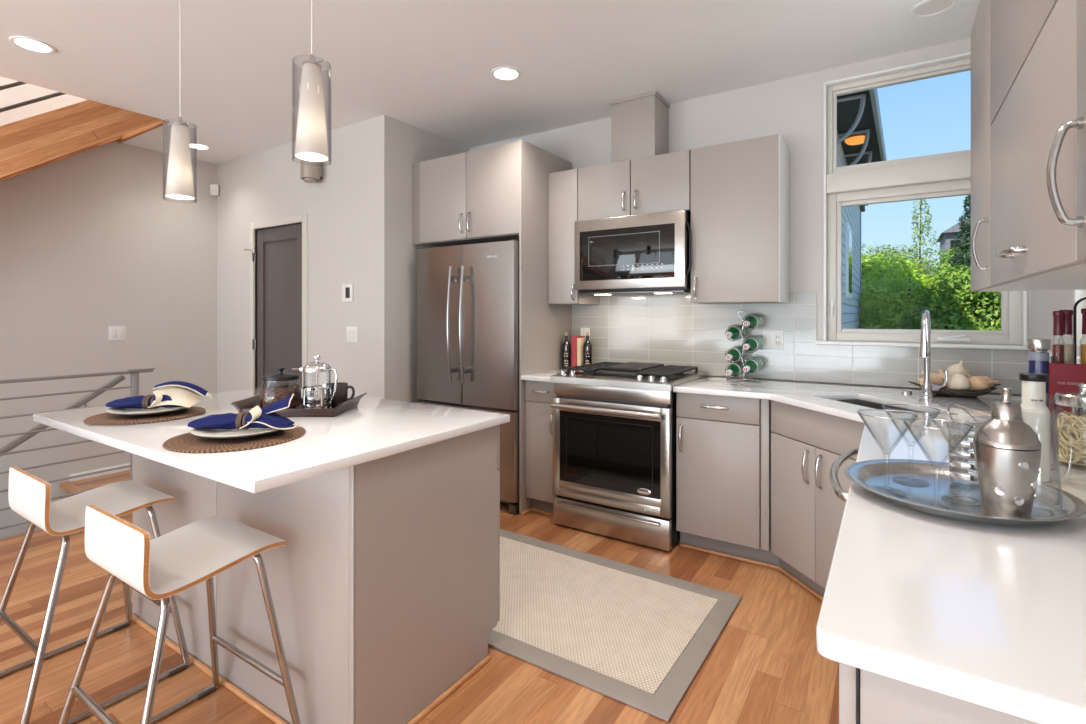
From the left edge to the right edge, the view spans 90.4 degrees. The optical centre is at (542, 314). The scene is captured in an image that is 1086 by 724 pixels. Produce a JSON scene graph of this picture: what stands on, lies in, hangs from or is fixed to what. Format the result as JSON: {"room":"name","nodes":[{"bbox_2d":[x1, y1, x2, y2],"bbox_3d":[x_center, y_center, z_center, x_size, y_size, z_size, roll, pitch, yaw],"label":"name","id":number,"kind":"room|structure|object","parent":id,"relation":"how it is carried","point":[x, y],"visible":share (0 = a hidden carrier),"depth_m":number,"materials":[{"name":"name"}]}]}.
{"room":"kitchen","nodes":[
{"label":"kitchen","id":0,"kind":"room"},
{"bbox_2d":[0,76,216,538],"bbox_3d":[-4.857,0.110,2.599,0.160,8.800,6.495,0,0,33],"label":"wall","id":1,"kind":"structure","parent":0,"point":[92,241],"depth_m":4.35,"materials":[{"name":"grey paint"}]},
{"bbox_2d":[69,463,129,481],"bbox_3d":[-3.409,1.280,4.681,0.014,0.060,1.105,0,0,33],"label":"baseboard","id":2,"kind":"structure","parent":1,"relation":"attached to","point":[126,464],"depth_m":4.37,"materials":[{"name":"white paint"}]},
{"bbox_2d":[109,326,125,340],"bbox_3d":[-3.539,0.150,4.482,0.010,0.120,0.120,0,0,33],"label":"light switch","id":3,"kind":"object","parent":1,"relation":"attached to","point":[115,332],"visible":1,"depth_m":4.48,"materials":[{"name":"white paint"}]},
{"bbox_2d":[118,120,168,142],"bbox_3d":[-3.168,-1.583,4.256,0.880,0.295,0.023,0,0,33],"label":"trim","id":4,"kind":"structure","parent":1,"relation":"attached to","point":[130,135],"depth_m":4.25,"materials":[{"name":"brown wood"}]},
{"bbox_2d":[217,115,396,399],"bbox_3d":[-2.095,-0.090,4.562,2.350,3.300,0.120,0,0,33],"label":"wall","id":5,"kind":"structure","parent":0,"point":[351,211],"depth_m":4.18,"materials":[{"name":"grey paint"}]},
{"bbox_2d":[244,213,307,388],"bbox_3d":[-2.257,0.244,4.624,0.873,2.132,0.151,0,0,33],"label":"door","id":6,"kind":"structure","parent":5,"relation":"in","point":[280,255],"depth_m":4.63,"materials":[{"name":"grey wood"}]},
{"bbox_2d":[300,159,322,182],"bbox_3d":[-1.807,-1.153,4.206,0.140,0.235,0.165,0,0,33],"label":"sconce","id":7,"kind":"object","parent":5,"relation":"attached to","point":[310,171],"visible":0.77,"depth_m":4.15,"materials":[{"name":"silver metal"}]},
{"bbox_2d":[0,470,838,723],"bbox_3d":[-2.064,1.435,1.250,5.995,0.250,7.260,0,0,33],"label":"floor","id":8,"kind":"structure","parent":0,"point":[766,666],"depth_m":2.01,"materials":[{"name":"brown wood"}]},
{"bbox_2d":[0,368,154,529],"bbox_3d":[-3.925,0.903,2.005,0.052,1.054,4.310,0,0,33],"label":"stair railing","id":9,"kind":"object","parent":8,"relation":"on","point":[134,373],"visible":0.64,"depth_m":3.41,"materials":[{"name":"grey metal"}]},
{"bbox_2d":[0,100,161,181],"bbox_3d":[-4.290,-0.144,2.497,0.893,3.248,4.140,0,0,33],"label":"staircase","id":10,"kind":"structure","parent":8,"relation":"on","point":[29,144],"depth_m":3.50,"materials":[{"name":"brown wood"}]},
{"bbox_2d":[0,81,64,112],"bbox_3d":[-3.949,-0.713,2.283,0.038,3.620,4.063,0,0,33],"label":"guard rail","id":11,"kind":"object","parent":10,"relation":"attached to","point":[18,83],"visible":0.02,"depth_m":3.35,"materials":[{"name":"grey metal"}]},
{"bbox_2d":[0,467,189,723],"bbox_3d":[-1.661,0.926,1.948,0.530,0.768,0.481,0,0,33],"label":"bar stool","id":12,"kind":"object","parent":8,"relation":"on","point":[29,496],"visible":0.91,"depth_m":1.91,"materials":[{"name":"white wood"}]},
{"bbox_2d":[58,505,300,723],"bbox_3d":[-1.058,0.926,1.559,0.530,0.768,0.481,0,0,33],"label":"bar stool","id":13,"kind":"object","parent":8,"relation":"on","point":[169,564],"visible":1,"depth_m":1.53,"materials":[{"name":"white wood"}]},
{"bbox_2d":[132,425,499,723],"bbox_3d":[-0.968,0.868,2.247,1.486,0.884,0.726,0,0,33],"label":"kitchen island","id":14,"kind":"object","parent":8,"relation":"on","point":[384,582],"visible":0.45,"depth_m":1.75,"materials":[{"name":"beige"}]},
{"bbox_2d":[33,387,509,492],"bbox_3d":[-1.085,0.410,2.148,1.611,0.030,1.025,0,0,33],"label":"island countertop","id":15,"kind":"structure","parent":14,"relation":"on","point":[375,428],"depth_m":1.77,"materials":[{"name":"white stone"}]},
{"bbox_2d":[83,406,205,424],"bbox_3d":[-1.551,0.392,2.115,0.386,0.006,0.386,0,0,33],"label":"placemat","id":16,"kind":"object","parent":15,"relation":"on","point":[107,418],"visible":0.7,"depth_m":2.02,"materials":[{"name":"wicker"}]},
{"bbox_2d":[117,408,187,415],"bbox_3d":[-1.540,0.381,2.131,0.242,0.014,0.242,0,0,33],"label":"plate","id":17,"kind":"object","parent":16,"relation":"on","point":[184,408],"visible":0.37,"depth_m":2.05,"materials":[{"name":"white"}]},
{"bbox_2d":[106,407,187,414],"bbox_3d":[-1.546,0.371,2.131,0.284,0.018,0.284,0,0,33],"label":"plate","id":18,"kind":"object","parent":17,"relation":"on","point":[129,411],"visible":0.58,"depth_m":2.08,"materials":[{"name":"beige ceramic"}]},
{"bbox_2d":[106,381,211,408],"bbox_3d":[-1.526,0.315,2.129,0.370,0.105,0.126,0,0,0],"label":"napkin","id":19,"kind":"object","parent":18,"relation":"on","point":[172,394],"visible":0.99,"depth_m":2.11,"materials":[{"name":"blue fabric"}]},
{"bbox_2d":[162,427,305,452],"bbox_3d":[-0.981,0.392,1.735,0.400,0.006,0.400,0,0,33],"label":"placemat","id":20,"kind":"object","parent":15,"relation":"on","point":[189,442],"visible":0.62,"depth_m":1.64,"materials":[{"name":"wicker"}]},
{"bbox_2d":[205,430,281,439],"bbox_3d":[-0.970,0.381,1.751,0.242,0.014,0.242,0,0,33],"label":"plate","id":21,"kind":"object","parent":20,"relation":"on","point":[273,432],"visible":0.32,"depth_m":1.68,"materials":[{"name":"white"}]},
{"bbox_2d":[190,428,278,437],"bbox_3d":[-0.976,0.371,1.751,0.284,0.018,0.284,0,0,33],"label":"plate","id":22,"kind":"object","parent":21,"relation":"on","point":[202,432],"visible":0.57,"depth_m":1.71,"materials":[{"name":"beige ceramic"}]},
{"bbox_2d":[188,394,300,429],"bbox_3d":[-0.961,0.315,1.748,0.362,0.105,0.128,0,0,0],"label":"napkin","id":23,"kind":"object","parent":22,"relation":"on","point":[265,417],"visible":0.99,"depth_m":1.72,"materials":[{"name":"blue fabric"}]},
{"bbox_2d":[231,393,366,416],"bbox_3d":[-0.987,0.366,2.216,0.434,0.056,0.278,0,0,0],"label":"tray","id":24,"kind":"object","parent":15,"relation":"on","point":[245,405],"visible":0.58,"depth_m":2.09,"materials":[{"name":"brown wood"}]},
{"bbox_2d":[261,368,298,380],"bbox_3d":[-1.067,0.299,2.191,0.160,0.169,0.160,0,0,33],"label":"lid","id":25,"kind":"object","parent":24,"relation":"on","point":[280,376],"visible":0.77,"depth_m":2.15,"materials":[{"name":"plastic"}]},
{"bbox_2d":[259,383,300,408],"bbox_3d":[-1.067,0.331,2.191,0.154,0.096,0.154,0,0,33],"label":"coffee beans","id":26,"kind":"object","parent":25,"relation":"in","point":[271,394],"visible":0.89,"depth_m":2.14,"materials":[{"name":"brown food"}]},
{"bbox_2d":[292,354,337,408],"bbox_3d":[-0.912,0.270,2.154,0.155,0.225,0.113,0,0,-33],"label":"press","id":27,"kind":"object","parent":24,"relation":"on","point":[317,366],"visible":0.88,"depth_m":2.14,"materials":[{"name":"silver metal"}]},
{"bbox_2d":[326,382,354,407],"bbox_3d":[-0.854,0.336,2.261,0.107,0.097,0.087,0,0,-33],"label":"mug","id":28,"kind":"object","parent":24,"relation":"on","point":[341,395],"visible":0.76,"depth_m":2.23,"materials":[{"name":"grey"}]},
{"bbox_2d":[132,613,489,723],"bbox_3d":[-1.004,1.301,2.192,1.518,0.018,0.626,0,0,33],"label":"trim","id":29,"kind":"structure","parent":14,"relation":"attached to","point":[268,713],"depth_m":1.88,"materials":[{"name":"brown wood"}]},
{"bbox_2d":[417,239,518,514],"bbox_3d":[-0.400,0.407,4.003,0.904,1.806,0.789,0,0,33],"label":"refrigerator","id":30,"kind":"object","parent":8,"relation":"on","point":[468,294],"visible":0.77,"depth_m":3.68,"materials":[{"name":"grey metal"}]},
{"bbox_2d":[525,380,556,512],"bbox_3d":[0.146,0.868,3.738,0.254,0.884,0.657,0,0,33],"label":"base cabinet","id":31,"kind":"object","parent":8,"relation":"on","point":[539,395],"visible":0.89,"depth_m":3.50,"materials":[{"name":"beige wood"}]},
{"bbox_2d":[521,369,572,381],"bbox_3d":[0.147,0.410,3.740,0.257,0.030,0.674,0,0,33],"label":"countertop","id":32,"kind":"structure","parent":31,"relation":"on","point":[541,376],"depth_m":3.52,"materials":[{"name":"white stone"}]},
{"bbox_2d":[562,332,570,369],"bbox_3d":[0.169,0.260,3.920,0.064,0.270,0.065,0,0,33],"label":"oil bottle","id":33,"kind":"object","parent":32,"relation":"on","point":[566,348],"visible":0.96,"depth_m":3.90,"materials":[{"name":"black"}]},
{"bbox_2d":[583,332,591,364],"bbox_3d":[0.323,0.260,3.901,0.064,0.270,0.065,0,0,33],"label":"oil bottle","id":34,"kind":"object","parent":32,"relation":"on","point":[587,347],"visible":0.77,"depth_m":3.88,"materials":[{"name":"black"}]},
{"bbox_2d":[519,139,571,514],"bbox_3d":[0.032,0.079,3.817,0.018,2.463,0.671,0,0,33],"label":"end panel","id":35,"kind":"object","parent":8,"relation":"on","point":[543,326],"visible":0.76,"depth_m":3.67,"materials":[{"name":"beige laminate"}]},
{"bbox_2d":[488,529,741,721],"bbox_3d":[0.013,1.304,2.543,1.582,0.010,0.943,0,0,33],"label":"rug","id":36,"kind":"object","parent":8,"relation":"on","point":[636,637],"visible":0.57,"depth_m":2.28,"materials":[{"name":"fabric"}]},
{"bbox_2d":[550,362,707,550],"bbox_3d":[0.545,0.810,3.412,0.770,0.971,0.766,0,0,33],"label":"range","id":37,"kind":"object","parent":8,"relation":"on","point":[614,423],"visible":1,"depth_m":3.13,"materials":[{"name":"silver metal"}]},
{"bbox_2d":[550,370,707,391],"bbox_3d":[0.561,0.392,3.435,0.770,0.050,0.710,0,0,33],"label":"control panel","id":38,"kind":"object","parent":37,"relation":"in","point":[617,380],"depth_m":3.19,"materials":[{"name":"silver metal"}]},
{"bbox_2d":[676,392,779,565],"bbox_3d":[1.120,0.868,3.109,0.524,0.884,0.657,0,0,33],"label":"base cabinet","id":39,"kind":"object","parent":8,"relation":"on","point":[723,443],"visible":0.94,"depth_m":2.87,"materials":[{"name":"beige wood"}]},
{"bbox_2d":[680,543,823,600],"bbox_3d":[1.163,1.301,2.655,0.231,0.018,1.090,0,0,-32],"label":"trim","id":40,"kind":"structure","parent":8,"relation":"on","point":[780,568],"depth_m":2.82,"materials":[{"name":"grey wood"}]},
{"bbox_2d":[771,400,864,595],"bbox_3d":[1.399,0.868,2.479,0.434,0.884,0.671,0,0,-12],"label":"base cabinet","id":41,"kind":"object","parent":8,"relation":"on","point":[807,513],"visible":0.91,"depth_m":2.47,"materials":[{"name":"beige"}]},
{"bbox_2d":[829,448,1037,723],"bbox_3d":[1.053,0.868,1.235,0.736,0.884,1.682,0,0,33],"label":"base cabinet","id":42,"kind":"object","parent":8,"relation":"on","point":[865,697],"visible":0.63,"depth_m":0.65,"materials":[{"name":"beige"}]},
{"bbox_2d":[673,375,1085,723],"bbox_3d":[0.990,0.402,1.925,1.594,0.046,2.811,0,0,33],"label":"countertop","id":43,"kind":"structure","parent":42,"relation":"on","point":[993,617],"depth_m":0.79,"materials":[{"name":"white stone"}]},
{"bbox_2d":[725,311,761,381],"bbox_3d":[1.227,0.183,3.284,0.206,0.422,0.151,0,0,33],"label":"rack","id":44,"kind":"object","parent":43,"relation":"on","point":[743,326],"visible":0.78,"depth_m":3.27,"materials":[{"name":"grey metal"}]},
{"bbox_2d":[743,357,762,372],"bbox_3d":[1.254,0.303,3.244,0.084,0.094,0.217,0,0,38],"label":"bottle","id":45,"kind":"object","parent":44,"relation":"in","point":[750,366],"visible":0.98,"depth_m":3.21,"materials":[{"name":"green glass"}]},
{"bbox_2d":[743,336,762,351],"bbox_3d":[1.254,0.173,3.244,0.084,0.094,0.217,0,0,38],"label":"bottle","id":46,"kind":"object","parent":44,"relation":"in","point":[750,344],"visible":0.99,"depth_m":3.21,"materials":[{"name":"green glass"}]},
{"bbox_2d":[743,313,762,328],"bbox_3d":[1.254,0.037,3.244,0.084,0.094,0.217,0,0,38],"label":"bottle","id":47,"kind":"object","parent":44,"relation":"in","point":[750,321],"visible":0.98,"depth_m":3.21,"materials":[{"name":"green glass"}]},
{"bbox_2d":[836,399,919,412],"bbox_3d":[1.505,0.510,2.437,0.306,0.169,0.536,0,0,-12],"label":"sink","id":48,"kind":"object","parent":43,"relation":"in","point":[893,409],"visible":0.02,"depth_m":2.60,"materials":[{"name":"silver metal"}]},
{"bbox_2d":[919,310,947,397],"bbox_3d":[1.821,0.185,2.551,0.229,0.419,0.094,0,0,-34],"label":"faucet","id":49,"kind":"object","parent":43,"relation":"on","point":[925,336],"visible":1,"depth_m":2.57,"materials":[{"name":"silver metal"}]},
{"bbox_2d":[908,381,1000,396],"bbox_3d":[2.030,0.360,2.658,0.340,0.068,0.308,0,0,-42],"label":"bowl","id":50,"kind":"object","parent":43,"relation":"on","point":[942,391],"visible":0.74,"depth_m":2.57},
{"bbox_2d":[940,373,969,388],"bbox_3d":[1.994,0.333,2.609,0.116,0.100,0.100,0,0,33],"label":"onion","id":51,"kind":"object","parent":50,"relation":"in","point":[955,381],"visible":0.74,"depth_m":2.57,"materials":[{"name":"beige food"}]},
{"bbox_2d":[969,376,992,388],"bbox_3d":[2.108,0.339,2.602,0.106,0.087,0.087,0,0,33],"label":"onion","id":52,"kind":"object","parent":50,"relation":"in","point":[976,382],"visible":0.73,"depth_m":2.58,"materials":[{"name":"food"}]},
{"bbox_2d":[844,459,1085,525],"bbox_3d":[0.888,0.380,1.167,0.412,0.028,0.412,0,0,33],"label":"serving tray","id":53,"kind":"object","parent":43,"relation":"on","point":[1049,502],"visible":0.79,"depth_m":1.16,"materials":[{"name":"grey metal"}]},
{"bbox_2d":[857,409,917,496],"bbox_3d":[0.759,0.304,1.190,0.114,0.174,0.114,0,0,33],"label":"martini glass","id":54,"kind":"object","parent":53,"relation":"on","point":[861,409],"visible":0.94,"depth_m":1.19,"materials":[{"name":"glass"}]},
{"bbox_2d":[857,409,917,453],"bbox_3d":[0.759,0.261,1.190,0.114,0.088,0.114,0,0,33],"label":"bowl","id":55,"kind":"object","parent":54,"relation":"on","point":[861,409],"depth_m":1.18,"materials":[{"name":"clear glass"}]},
{"bbox_2d":[882,404,940,486],"bbox_3d":[0.861,0.304,1.262,0.114,0.174,0.114,0,0,33],"label":"martini glass","id":56,"kind":"object","parent":53,"relation":"on","point":[909,484],"visible":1,"depth_m":1.25,"materials":[{"name":"glass"}]},
{"bbox_2d":[882,404,940,445],"bbox_3d":[0.861,0.261,1.262,0.114,0.088,0.114,0,0,33],"label":"bowl","id":57,"kind":"object","parent":56,"relation":"on","point":[885,404],"depth_m":1.27,"materials":[{"name":"clear glass"}]},
{"bbox_2d":[903,418,972,508],"bbox_3d":[0.789,0.304,1.081,0.114,0.174,0.114,0,0,33],"label":"martini glass","id":58,"kind":"object","parent":53,"relation":"on","point":[971,428],"visible":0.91,"depth_m":1.08,"materials":[{"name":"glass"}]},
{"bbox_2d":[903,418,972,465],"bbox_3d":[0.789,0.261,1.081,0.114,0.088,0.114,0,0,33],"label":"bowl","id":59,"kind":"object","parent":58,"relation":"on","point":[971,428],"depth_m":1.07,"materials":[{"name":"clear glass"}]},
{"bbox_2d":[929,413,986,505],"bbox_3d":[0.886,0.304,1.140,0.114,0.174,0.114,0,0,33],"label":"martini glass","id":60,"kind":"object","parent":53,"relation":"on","point":[958,502],"visible":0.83,"depth_m":1.14,"materials":[{"name":"glass"}]},
{"bbox_2d":[929,413,986,453],"bbox_3d":[0.886,0.261,1.140,0.114,0.088,0.114,0,0,33],"label":"bowl","id":61,"kind":"object","parent":60,"relation":"on","point":[932,413],"depth_m":1.16,"materials":[{"name":"clear glass"}]},
{"bbox_2d":[947,428,977,481],"bbox_3d":[0.976,0.327,1.234,0.083,0.128,0.083,0,0,33],"label":"glass","id":62,"kind":"object","parent":53,"relation":"on","point":[966,446],"visible":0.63,"depth_m":1.24,"materials":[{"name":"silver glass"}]},
{"bbox_2d":[940,403,990,431],"bbox_3d":[0.982,0.235,1.229,0.100,0.052,0.095,0,0,17],"label":"strainer","id":63,"kind":"object","parent":62,"relation":"on","point":[950,424],"visible":0.74,"depth_m":1.25,"materials":[{"name":"grey metal"}]},
{"bbox_2d":[973,387,1041,516],"bbox_3d":[0.895,0.266,1.041,0.100,0.251,0.101,0,0,0],"label":"cocktail shaker","id":64,"kind":"object","parent":53,"relation":"on","point":[1007,451],"visible":0.94,"depth_m":1.01,"materials":[{"name":"silver metal"}]},
{"bbox_2d":[973,441,1040,516],"bbox_3d":[0.895,0.320,1.041,0.100,0.142,0.100,0,0,0],"label":"cup","id":65,"kind":"object","parent":64,"relation":"on","point":[1007,471],"depth_m":1.01,"materials":[{"name":"silver metal"}]},
{"bbox_2d":[1019,373,1050,481],"bbox_3d":[1.184,0.268,1.300,0.060,0.253,0.060,0,0,33],"label":"bottle","id":66,"kind":"object","parent":43,"relation":"on","point":[1035,412],"visible":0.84,"depth_m":1.28,"materials":[{"name":"beige plastic"}]},
{"bbox_2d":[1027,338,1050,408],"bbox_3d":[1.446,0.232,1.572,0.052,0.325,0.052,0,0,33],"label":"bottle","id":67,"kind":"object","parent":43,"relation":"on","point":[1038,356],"visible":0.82,"depth_m":1.55,"materials":[{"name":"blue glass"}]},
{"bbox_2d":[1049,363,1085,445],"bbox_3d":[1.612,0.271,1.598,0.182,0.247,0.037,0,0,33],"label":"cookbook","id":68,"kind":"object","parent":43,"relation":"on","point":[1062,377],"visible":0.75,"depth_m":1.61,"materials":[{"name":"red"}]},
{"bbox_2d":[1051,297,1085,363],"bbox_3d":[1.690,0.168,1.697,0.154,0.454,0.122,0,0,33],"label":"caddy","id":69,"kind":"object","parent":43,"relation":"on","point":[1084,298],"visible":0.4,"depth_m":1.74,"materials":[{"name":"black metal"}]},
{"bbox_2d":[1052,311,1063,363],"bbox_3d":[1.625,0.073,1.700,0.029,0.172,0.029,0,0,33],"label":"cruet","id":70,"kind":"object","parent":69,"relation":"on","point":[1058,350],"visible":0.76,"depth_m":1.69,"materials":[{"name":"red glass"}]},
{"bbox_2d":[1059,310,1072,362],"bbox_3d":[1.665,0.071,1.716,0.038,0.176,0.038,0,0,33],"label":"cruet","id":71,"kind":"object","parent":69,"relation":"on","point":[1067,318],"visible":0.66,"depth_m":1.70,"materials":[{"name":"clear glass"}]},
{"bbox_2d":[1081,308,1085,363],"bbox_3d":[1.693,0.070,1.663,0.054,0.180,0.054,0,0,33],"label":"cruet","id":72,"kind":"object","parent":69,"relation":"on","point":[1083,310],"visible":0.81,"depth_m":1.66,"materials":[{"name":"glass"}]},
{"bbox_2d":[1054,384,1085,407],"bbox_3d":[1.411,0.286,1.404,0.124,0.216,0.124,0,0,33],"label":"lid","id":73,"kind":"object","parent":43,"relation":"on","point":[1066,398],"visible":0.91,"depth_m":1.40,"materials":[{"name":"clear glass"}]},
{"bbox_2d":[1056,411,1085,465],"bbox_3d":[1.412,0.323,1.403,0.111,0.130,0.113,0,0,33],"label":"noodles","id":74,"kind":"object","parent":73,"relation":"in","point":[1067,446],"visible":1,"depth_m":1.40,"materials":[{"name":"beige food"}]},
{"bbox_2d":[397,120,468,402],"bbox_3d":[-0.864,-0.090,4.412,0.120,3.300,0.965,0,0,33],"label":"wall","id":75,"kind":"structure","parent":0,"point":[414,144],"depth_m":4.06,"materials":[{"name":"grey paint"}]},
{"bbox_2d":[0,0,979,163],"bbox_3d":[-2.064,-1.590,1.250,5.995,0.300,7.260,0,0,33],"label":"ceiling","id":76,"kind":"structure","parent":0,"point":[426,65],"depth_m":2.98,"materials":[{"name":"white paint"}]},
{"bbox_2d":[9,36,55,53],"bbox_3d":[-2.715,-1.436,2.868,0.180,0.008,0.180,0,0,33],"label":"recessed light","id":77,"kind":"object","parent":76,"relation":"in","point":[27,43],"visible":1,"depth_m":2.86,"materials":[{"name":"white paint"}]},
{"bbox_2d":[165,0,194,199],"bbox_3d":[-1.589,-0.971,2.360,0.125,0.937,0.125,0,0,33],"label":"pendant lamp","id":78,"kind":"object","parent":76,"relation":"hanging from","point":[179,184],"visible":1,"depth_m":2.33,"materials":[{"name":"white glass"}]},
{"bbox_2d":[295,0,331,162],"bbox_3d":[-0.791,-0.983,1.844,0.125,0.913,0.125,0,0,33],"label":"pendant lamp","id":79,"kind":"object","parent":76,"relation":"hanging from","point":[311,135],"visible":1,"depth_m":1.81,"materials":[{"name":"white glass"}]},
{"bbox_2d":[491,67,520,80],"bbox_3d":[-0.220,-1.436,3.212,0.180,0.008,0.180,0,0,33],"label":"recessed light","id":80,"kind":"object","parent":76,"relation":"in","point":[500,73],"visible":1,"depth_m":3.20,"materials":[{"name":"white paint"}]},
{"bbox_2d":[910,0,956,17],"bbox_3d":[1.821,-1.436,2.514,0.180,0.008,0.180,0,0,33],"label":"recessed light","id":81,"kind":"object","parent":76,"relation":"in","point":[926,8],"visible":1,"depth_m":2.52,"materials":[{"name":"white paint"}]},
{"bbox_2d":[469,38,1030,393],"bbox_3d":[1.003,-0.090,3.686,3.805,3.300,0.160,0,0,33],"label":"wall","id":82,"kind":"structure","parent":0,"point":[791,108],"depth_m":3.27,"materials":[{"name":"grey paint"}]},
{"bbox_2d":[413,141,518,246],"bbox_3d":[-0.407,-0.843,4.083,1.002,0.615,0.700,0,0,33],"label":"upper cabinet","id":83,"kind":"object","parent":82,"relation":"attached to","point":[471,197],"visible":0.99,"depth_m":3.80,"materials":[{"name":"beige"}]},
{"bbox_2d":[548,169,599,304],"bbox_3d":[0.216,-0.540,3.866,0.237,0.924,0.368,0,0,33],"label":"upper cabinet","id":84,"kind":"object","parent":82,"relation":"attached to","point":[562,185],"visible":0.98,"depth_m":3.74,"materials":[{"name":"beige laminate"}]},
{"bbox_2d":[578,150,690,220],"bbox_3d":[0.645,-0.819,3.595,0.773,0.367,0.378,0,0,33],"label":"upper cabinet","id":85,"kind":"object","parent":82,"relation":"attached to","point":[657,183],"visible":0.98,"depth_m":3.44,"materials":[{"name":"beige wood"}]},
{"bbox_2d":[574,210,691,295],"bbox_3d":[0.646,-0.383,3.567,0.785,0.498,0.402,0,0,33],"label":"microwave","id":86,"kind":"object","parent":85,"relation":"attached to","point":[650,253],"visible":0.96,"depth_m":3.38,"materials":[{"name":"silver metal"}]},
{"bbox_2d":[609,91,669,162],"bbox_3d":[0.656,-1.221,3.653,0.327,0.436,0.269,0,0,33],"label":"duct cover","id":87,"kind":"object","parent":85,"relation":"on","point":[639,123],"visible":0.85,"depth_m":3.55,"materials":[{"name":"beige laminate"}]},
{"bbox_2d":[691,134,788,303],"bbox_3d":[1.181,-0.539,3.243,0.500,0.932,0.368,0,0,33],"label":"upper cabinet","id":88,"kind":"object","parent":82,"relation":"attached to","point":[740,189],"visible":1,"depth_m":3.11,"materials":[{"name":"beige"}]},
{"bbox_2d":[572,292,1028,393],"bbox_3d":[1.321,0.128,3.379,2.618,0.532,0.010,0,0,33],"label":"wall tile","id":89,"kind":"structure","parent":82,"relation":"attached to","point":[661,329],"depth_m":3.35,"materials":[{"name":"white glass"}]},
{"bbox_2d":[763,330,782,348],"bbox_3d":[1.411,0.151,3.309,0.118,0.118,0.010,0,0,33],"label":"outlet","id":90,"kind":"object","parent":89,"relation":"attached to","point":[772,339],"visible":1,"depth_m":3.31,"materials":[{"name":"white paint"}]},
{"bbox_2d":[815,52,1028,349],"bbox_3d":[2.030,-0.597,2.960,0.947,1.537,0.145,0,0,33],"label":"window","id":91,"kind":"structure","parent":82,"relation":"in","point":[941,175],"depth_m":3.01,"materials":[{"name":"white paint"}]},
{"bbox_2d":[1031,290,1080,355],"bbox_3d":[0.521,-0.090,-0.420,0.160,3.300,7.260,0,0,33],"label":"wall","id":92,"kind":"structure","parent":0,"point":[1043,302],"depth_m":2.38,"materials":[{"name":"grey paint"}]},
{"bbox_2d":[971,0,1085,291],"bbox_3d":[1.519,-0.538,1.632,0.386,0.913,0.444,0,0,33],"label":"upper cabinet","id":93,"kind":"object","parent":92,"relation":"attached to","point":[980,32],"visible":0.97,"depth_m":1.67,"materials":[{"name":"beige laminate"}]},
{"bbox_2d":[990,0,1085,285],"bbox_3d":[1.169,-0.538,1.090,0.386,0.913,0.843,0,0,33],"label":"upper cabinet","id":94,"kind":"object","parent":92,"relation":"attached to","point":[1033,43],"visible":0.99,"depth_m":1.09,"materials":[{"name":"beige laminate"}]},
{"bbox_2d":[1046,0,1085,260],"bbox_3d":[0.796,-0.538,0.513,0.387,0.913,0.526,0,0,33],"label":"upper cabinet","id":95,"kind":"object","parent":92,"relation":"attached to","point":[1079,124],"visible":1,"depth_m":0.80,"materials":[{"name":"beige laminate"}]},
{"bbox_2d":[1047,290,1085,363],"bbox_3d":[2.004,-0.561,1.979,0.150,1.458,0.700,0,0,33],"label":"window","id":96,"kind":"structure","parent":92,"relation":"in","point":[1077,294],"depth_m":2.02,"materials":[{"name":"white plastic"}]},
{"bbox_3d":[-4.212,3.035,1.423,0.120,2.950,5.220,0,0,33],"label":"wall","id":97,"kind":"structure","parent":0,"visible":0},
{"bbox_2d":[0,375,125,456],"bbox_3d":[-3.731,1.442,2.386,0.108,2.072,3.184,0,0,33],"label":"handrail","id":98,"kind":"object","parent":97,"relation":"attached to","point":[11,445],"visible":0.61,"depth_m":3.50,"materials":[{"name":"grey metal"}]},
{"label":"outside","id":99,"kind":"structure","parent":0,"visible":0},
{"bbox_3d":[17.335,4.610,26.839,80.000,0.200,56.100,0,0,33],"label":"ground","id":100,"kind":"structure","parent":99,"visible":0},
{"bbox_2d":[837,89,886,328],"bbox_3d":[3.361,0.960,8.662,3.648,7.100,8.400,0,0,33],"label":"house","id":101,"kind":"structure","parent":100,"relation":"on","point":[860,138],"depth_m":7.13,"materials":[{"name":"grey"}]},
{"bbox_2d":[861,253,933,327],"bbox_3d":[7.409,1.527,12.587,3.029,5.970,2.910,0,0,33],"label":"maple tree","id":102,"kind":"object","parent":100,"relation":"on","point":[873,271],"visible":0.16,"depth_m":12.05,"materials":[{"name":"green plant"}]},
{"bbox_2d":[861,244,938,280],"bbox_3d":[13.234,0.839,20.962,3.882,7.347,3.338,0,0,33],"label":"maple tree","id":103,"kind":"object","parent":100,"relation":"on","point":[885,251],"visible":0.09,"depth_m":20.60,"materials":[{"name":"green plant"}]},
{"bbox_2d":[859,274,964,328],"bbox_3d":[6.917,1.859,10.295,2.067,5.307,2.051,0,0,-19],"label":"maple tree","id":104,"kind":"object","parent":100,"relation":"on","point":[895,299],"visible":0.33,"depth_m":10.29,"materials":[{"name":"green plant"}]},
{"bbox_2d":[902,199,940,283],"bbox_3d":[12.930,0.104,18.449,1.150,8.815,0.963,0,0,33],"label":"poplar tree","id":105,"kind":"object","parent":100,"relation":"on","point":[915,217],"visible":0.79,"depth_m":18.39,"materials":[{"name":"green plant"}]},
{"bbox_2d":[900,264,1000,329],"bbox_3d":[7.294,1.823,9.149,2.088,5.379,1.869,0,0,16],"label":"maple tree","id":106,"kind":"object","parent":100,"relation":"on","point":[945,318],"visible":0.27,"depth_m":8.89,"materials":[{"name":"green plant"}]},
{"bbox_2d":[930,243,988,327],"bbox_3d":[12.569,1.130,15.501,3.394,6.764,3.196,0,0,33],"label":"maple tree","id":107,"kind":"object","parent":100,"relation":"on","point":[944,259],"visible":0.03,"depth_m":15.31,"materials":[{"name":"green plant"}]},
{"bbox_2d":[936,218,984,327],"bbox_3d":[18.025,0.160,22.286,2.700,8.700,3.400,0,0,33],"label":"house","id":108,"kind":"structure","parent":100,"relation":"on","point":[946,239],"depth_m":21.59,"materials":[{"name":"grey"}]},
{"bbox_2d":[942,195,998,329],"bbox_3d":[9.767,0.616,12.262,1.689,7.792,1.709,0,0,1],"label":"spruce tree","id":109,"kind":"object","parent":100,"relation":"on","point":[966,230],"visible":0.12,"depth_m":12.24,"materials":[{"name":"green plant"}]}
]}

